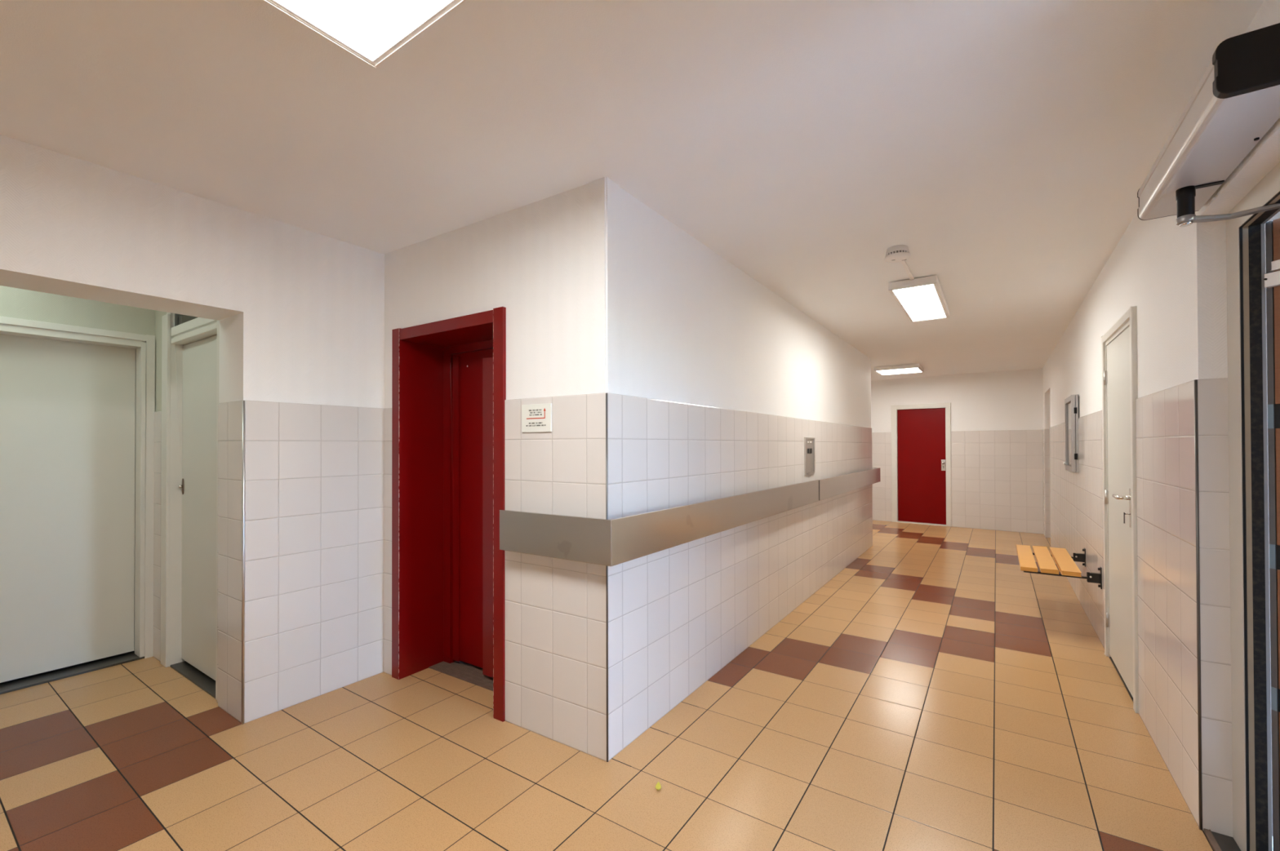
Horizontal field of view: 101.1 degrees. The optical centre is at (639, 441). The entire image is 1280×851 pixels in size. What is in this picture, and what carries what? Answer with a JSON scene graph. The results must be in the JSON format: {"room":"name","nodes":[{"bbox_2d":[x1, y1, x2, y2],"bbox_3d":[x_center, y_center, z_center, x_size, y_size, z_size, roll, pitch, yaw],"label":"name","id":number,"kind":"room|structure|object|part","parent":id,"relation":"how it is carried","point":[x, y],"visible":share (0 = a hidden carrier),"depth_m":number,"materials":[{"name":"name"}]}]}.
{"room":"apartment building hallway","nodes":[
{"label":"apartment building hallway","id":0,"kind":"room"},
{"bbox_2d":[0,285,155,335],"bbox_3d":[-3.794,0.127,2.712,0.160,2.547,2.350,0,-1,34],"label":"wall","id":1,"kind":"structure","parent":0,"point":[15,303],"depth_m":3.17,"materials":[{"name":"paint"}]},
{"bbox_2d":[0,316,155,694],"bbox_3d":[-3.562,0.353,3.065,0.197,2.140,1.100,0,-1,34],"label":"door","id":2,"kind":"structure","parent":1,"relation":"in","point":[77,403],"depth_m":3.23,"materials":[{"name":"white paint"}]},
{"bbox_3d":[-3.535,1.407,3.076,0.164,0.032,1.000,0,-1,34],"label":"sill","id":3,"kind":"part","parent":2,"relation":"part of","materials":[{"name":"stone"}]},
{"bbox_2d":[153,310,218,702],"bbox_3d":[-2.684,0.128,3.184,1.190,2.547,0.120,0,-1,34],"label":"wall","id":4,"kind":"structure","parent":0,"point":[158,314],"depth_m":3.41,"materials":[{"name":"tile"}]},
{"bbox_2d":[160,312,219,700],"bbox_3d":[-2.616,0.148,3.133,0.910,2.552,0.133,0,-1,34],"label":"door","id":5,"kind":"structure","parent":4,"relation":"in","point":[190,345],"depth_m":3.24,"materials":[{"name":"white paint"}]},
{"bbox_3d":[-2.981,0.303,3.310,0.105,2.200,0.018,0,-1,34],"label":"casing","id":6,"kind":"part","parent":5,"relation":"part of","materials":[{"name":"white paint"}]},
{"bbox_3d":[-2.881,0.283,3.320,0.024,0.100,0.005,0,-1,34],"label":"keyhole plate","id":7,"kind":"part","parent":5,"relation":"part of","materials":[{"name":"metal"}]},
{"bbox_3d":[-2.609,-0.896,3.103,0.760,0.361,0.008,0,-1,34],"label":"transom pane","id":8,"kind":"part","parent":5,"relation":"part of","materials":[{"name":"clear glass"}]},
{"bbox_3d":[-2.587,1.405,3.107,0.766,0.036,0.092,0,-1,34],"label":"sill","id":9,"kind":"part","parent":5,"relation":"part of","materials":[{"name":"stone"}]},
{"bbox_2d":[0,134,384,724],"bbox_3d":[-2.675,0.117,1.847,0.325,2.547,3.770,0,-1,34],"label":"wall","id":10,"kind":"structure","parent":0,"point":[300,312],"depth_m":2.72,"materials":[{"name":"tile"}]},
{"bbox_2d":[241,400,245,724],"bbox_3d":[-1.963,0.595,2.607,0.012,1.598,0.012,0,-1,34],"label":"trim","id":11,"kind":"structure","parent":10,"relation":"attached to","point":[243,402],"depth_m":2.60,"materials":[{"name":"metal"}]},
{"bbox_2d":[383,177,619,761],"bbox_3d":[-0.873,0.120,2.820,1.800,2.547,0.100,0,-1,33],"label":"wall","id":12,"kind":"structure","parent":0,"point":[531,260],"depth_m":2.49,"materials":[{"name":"tile"}]},
{"bbox_2d":[391,306,506,722],"bbox_3d":[-0.962,0.321,3.048,1.000,2.250,0.413,0,-1,33],"label":"door","id":13,"kind":"structure","parent":12,"relation":"in","point":[449,375],"depth_m":3.20,"materials":[{"name":"red paint"}]},
{"bbox_3d":[-0.925,1.418,3.102,0.804,0.056,0.160,0,-1,33],"label":"sill","id":14,"kind":"part","parent":13,"relation":"part of","materials":[{"name":"metal"}]},
{"bbox_3d":[-0.902,0.397,3.148,0.806,2.002,0.042,0,-1,33],"label":"frame","id":15,"kind":"part","parent":13,"relation":"part of","materials":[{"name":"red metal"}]},
{"bbox_3d":[-0.865,0.296,3.199,1.000,2.200,0.054,0,-1,33],"label":"plate","id":16,"kind":"part","parent":13,"relation":"part of","materials":[{"name":"metal"}]},
{"bbox_2d":[521,403,551,432],"bbox_3d":[-0.493,-0.112,2.512,0.189,0.133,0.009,0,-1,33],"label":"wall sign","id":17,"kind":"object","parent":12,"relation":"attached to","point":[535,418],"visible":1,"depth_m":2.51,"materials":[{"name":"white plastic"}]},
{"bbox_2d":[605,393,608,762],"bbox_3d":[-0.143,0.587,2.287,0.009,1.598,0.009,0,-1,34],"label":"trim","id":18,"kind":"structure","parent":12,"relation":"attached to","point":[606,433],"depth_m":2.29,"materials":[{"name":"metal"}]},
{"bbox_2d":[0,520,1213,850],"bbox_3d":[1.046,1.462,4.470,6.520,0.120,12.500,0,-1,34],"label":"floor","id":19,"kind":"structure","parent":0,"point":[936,693],"depth_m":2.32,"materials":[{"name":"beige tile"}]},
{"bbox_2d":[655,782,661,790],"bbox_3d":[0.073,1.377,2.099,0.023,0.012,0.048,0,0,6],"label":"fallen leaf","id":20,"kind":"object","parent":19,"relation":"on","point":[658,787],"visible":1,"depth_m":2.11,"materials":[{"name":"yellow plant"}]},
{"bbox_2d":[0,0,1264,381],"bbox_3d":[1.036,-1.205,4.524,6.560,0.120,12.550,0,-1,34],"label":"ceiling","id":21,"kind":"structure","parent":0,"point":[1011,146],"depth_m":1.90,"materials":[{"name":"paint"}]},
{"bbox_2d":[264,0,465,67],"bbox_3d":[-0.698,-1.135,1.133,0.603,0.063,0.603,0,-1,34],"label":"ceiling lamp","id":22,"kind":"object","parent":21,"relation":"attached to","point":[372,31],"visible":1,"depth_m":1.38,"materials":[{"name":"white plastic"}]},
{"bbox_2d":[884,244,910,262],"bbox_3d":[1.542,-1.123,3.155,0.140,0.068,0.140,0,-1,34],"label":"smoke detector","id":23,"kind":"object","parent":21,"relation":"attached to","point":[899,253],"visible":1,"depth_m":3.11,"materials":[{"name":"white plastic"}]},
{"bbox_2d":[884,249,910,257],"bbox_3d":[1.542,-1.117,3.155,0.133,0.012,0.133,0,-1,34],"label":"vent","id":24,"kind":"object","parent":23,"relation":"attached to","point":[890,253],"depth_m":3.10,"materials":[{"name":"plastic"}]},
{"bbox_2d":[874,364,924,375],"bbox_3d":[3.936,-1.093,8.000,0.600,0.063,0.603,0,-1,34],"label":"ceiling lamp","id":25,"kind":"object","parent":21,"relation":"attached to","point":[913,368],"visible":1,"depth_m":7.87,"materials":[{"name":"white plastic"}]},
{"bbox_2d":[877,368,921,374],"bbox_3d":[3.936,-1.071,8.000,0.552,0.006,0.552,0,-1,34],"label":"diffuser","id":26,"kind":"object","parent":25,"relation":"attached to","point":[880,371],"depth_m":7.95,"materials":[{"name":"white plastic"}]},
{"bbox_2d":[901,260,914,279],"bbox_3d":[1.744,-1.149,3.456,0.024,0.012,0.635,0,-1,34],"label":"cable conduit","id":27,"kind":"object","parent":21,"relation":"attached to","point":[904,264],"visible":0.56,"depth_m":3.51,"materials":[{"name":"white plastic"}]},
{"bbox_2d":[888,275,949,322],"bbox_3d":[2.255,-1.120,4.212,0.309,0.062,1.203,0,-1,34],"label":"ceiling lamp","id":28,"kind":"object","parent":21,"relation":"attached to","point":[921,299],"visible":1,"depth_m":4.02,"materials":[{"name":"white plastic"}]},
{"bbox_2d":[893,284,946,320],"bbox_3d":[2.255,-1.097,4.212,0.258,0.006,1.152,0,-1,34],"label":"diffuser","id":29,"kind":"object","parent":28,"relation":"attached to","point":[925,302],"depth_m":4.14,"materials":[{"name":"white plastic"}]},
{"bbox_2d":[588,177,872,761],"bbox_3d":[1.468,0.129,4.761,0.100,2.547,5.900,0,-1,34],"label":"wall","id":30,"kind":"structure","parent":0,"point":[723,380],"depth_m":3.06,"materials":[{"name":"tile"}]},
{"bbox_2d":[499,480,818,566],"bbox_3d":[0.461,0.429,3.614,0.661,0.191,3.075,0,-1,34],"label":"rail","id":31,"kind":"object","parent":30,"relation":"attached to","point":[597,541],"visible":1,"depth_m":2.45,"materials":[{"name":"metal"}]},
{"bbox_2d":[804,437,815,475],"bbox_3d":[1.536,0.130,4.758,0.024,0.338,0.292,0,-1,34],"label":"panel","id":32,"kind":"object","parent":30,"relation":"attached to","point":[809,442],"visible":1,"depth_m":4.76,"materials":[{"name":"metal"}]},
{"bbox_3d":[1.529,0.128,4.762,0.005,0.298,0.250,0,-1,34],"label":"plate","id":33,"kind":"part","parent":32,"relation":"part of","materials":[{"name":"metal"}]},
{"bbox_2d":[818,467,879,501],"bbox_3d":[2.287,0.446,6.069,0.388,0.188,2.987,0,-1,34],"label":"rail","id":34,"kind":"object","parent":30,"relation":"attached to","point":[833,486],"visible":0.76,"depth_m":5.57,"materials":[{"name":"metal"}]},
{"bbox_2d":[871,368,1043,533],"bbox_3d":[4.763,0.156,9.270,4.100,2.547,0.100,-1,-1,39],"label":"wall","id":35,"kind":"structure","parent":0,"point":[997,417],"depth_m":8.54,"materials":[{"name":"tile"}]},
{"bbox_2d":[891,403,951,526],"bbox_3d":[4.885,0.390,9.162,0.928,2.084,0.120,-1,-1,39],"label":"door","id":36,"kind":"structure","parent":35,"relation":"in","point":[921,433],"depth_m":9.14,"materials":[{"name":"red paint"}]},
{"bbox_3d":[5.140,0.401,8.925,0.064,0.184,0.024,-1,-1,39],"label":"lock plate","id":37,"kind":"part","parent":36,"relation":"part of","materials":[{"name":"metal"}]},
{"bbox_2d":[1042,0,1279,837],"bbox_3d":[2.912,0.112,3.108,0.160,2.547,12.120,0,-1,34],"label":"wall","id":38,"kind":"structure","parent":0,"point":[1175,276],"depth_m":2.13,"materials":[{"name":"tile"}]},
{"bbox_2d":[1016,544,1102,589],"bbox_3d":[3.248,0.938,4.137,0.452,0.148,1.036,0,-1,34],"label":"seat","id":39,"kind":"object","parent":38,"relation":"attached to","point":[1067,566],"visible":1,"depth_m":3.97,"materials":[{"name":"brown wood"}]},
{"bbox_3d":[2.965,0.946,3.743,0.389,0.018,0.020,0,-1,34],"label":"support arm","id":40,"kind":"part","parent":39,"relation":"part of"},
{"bbox_2d":[1063,394,1079,472],"bbox_3d":[3.922,-0.069,4.799,0.061,0.682,0.568,0,-1,34],"label":"case","id":41,"kind":"object","parent":38,"relation":"attached to","point":[1071,403],"visible":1,"depth_m":4.59,"materials":[{"name":"grey metal"}]},
{"bbox_3d":[3.923,-0.069,4.803,0.004,0.586,0.470,0,-1,34],"label":"pane","id":42,"kind":"part","parent":41,"relation":"part of","materials":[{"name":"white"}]},
{"bbox_2d":[1101,306,1138,714],"bbox_3d":[2.825,0.356,3.039,0.217,2.098,0.926,0,-1,34],"label":"door","id":43,"kind":"structure","parent":38,"relation":"in","point":[1119,343],"depth_m":3.02,"materials":[{"name":"white paint"}]},
{"bbox_3d":[2.849,1.391,3.015,0.138,0.028,0.820,0,-1,34],"label":"sill","id":44,"kind":"part","parent":43,"relation":"part of","materials":[{"name":"stone"}]},
{"bbox_3d":[2.603,0.352,2.845,0.067,0.205,0.141,0,-1,34],"label":"lever handle","id":45,"kind":"part","parent":43,"relation":"part of","materials":[{"name":"silver metal"}]},
{"bbox_2d":[1123,512,1129,524],"bbox_3d":[2.582,0.405,2.794,0.026,0.058,0.021,0,-1,34],"label":"key","id":46,"kind":"object","parent":43,"relation":"hanging from","point":[1124,513],"visible":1,"depth_m":2.79,"materials":[{"name":"silver metal"}]},
{"bbox_2d":[1194,379,1202,831],"bbox_3d":[1.988,0.578,1.876,0.009,1.598,0.009,0,-1,34],"label":"trim","id":47,"kind":"structure","parent":38,"relation":"attached to","point":[1196,418],"depth_m":1.87,"materials":[{"name":"metal"}]},
{"bbox_2d":[1137,22,1279,226],"bbox_3d":[1.782,-0.809,1.429,0.504,0.244,0.833,0,-1,34],"label":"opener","id":48,"kind":"object","parent":38,"relation":"attached to","point":[1235,103],"visible":1,"depth_m":1.38,"materials":[{"name":"silver metal"}]},
{"bbox_3d":[1.899,-0.704,1.548,0.457,0.020,0.094,-1,-1,42],"label":"arm","id":49,"kind":"part","parent":48,"relation":"part of"},
{"bbox_2d":[1203,161,1279,850],"bbox_3d":[1.988,0.304,1.146,0.810,2.201,1.283,0,-1,34],"label":"door","id":50,"kind":"structure","parent":38,"relation":"in","point":[1246,279],"depth_m":1.72,"materials":[{"name":"black paint"}]},
{"bbox_3d":[1.726,0.290,1.325,0.013,2.169,1.280,0,-1,34],"label":"frame","id":51,"kind":"part","parent":50,"relation":"part of","materials":[{"name":"beige paint"}]},
{"bbox_3d":[2.037,-0.081,1.701,0.002,0.078,0.014,0,0,-8],"label":"edge plate","id":52,"kind":"part","parent":50,"relation":"part of","materials":[{"name":"silver metal"}]},
{"bbox_3d":[2.038,0.371,1.697,0.002,0.078,0.014,0,0,-8],"label":"edge plate","id":53,"kind":"part","parent":50,"relation":"part of","materials":[{"name":"silver metal"}]},
{"bbox_3d":[2.040,0.828,1.694,0.002,0.073,0.014,0,0,-8],"label":"edge plate","id":54,"kind":"part","parent":50,"relation":"part of","materials":[{"name":"silver metal"}]},
{"bbox_3d":[2.128,-0.421,1.241,0.045,0.593,0.922,0,0,-8],"label":"wood panel","id":55,"kind":"part","parent":50,"relation":"part of","materials":[{"name":"brown wood"}]},
{"bbox_3d":[2.129,0.141,1.236,0.045,0.374,0.922,0,0,-8],"label":"wood panel","id":56,"kind":"part","parent":50,"relation":"part of","materials":[{"name":"brown wood"}]},
{"bbox_3d":[2.131,0.597,1.233,0.045,0.386,0.926,0,0,-8],"label":"wood panel","id":57,"kind":"part","parent":50,"relation":"part of","materials":[{"name":"brown wood"}]},
{"bbox_3d":[2.132,1.107,1.229,0.045,0.496,0.926,0,0,-8],"label":"wood panel","id":58,"kind":"part","parent":50,"relation":"part of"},
{"bbox_2d":[1264,211,1279,836],"bbox_3d":[2.801,0.099,1.637,1.300,2.650,0.160,0,-1,34],"label":"wall","id":59,"kind":"structure","parent":0,"point":[1277,215],"depth_m":1.90,"materials":[{"name":"brick"}]}
]}

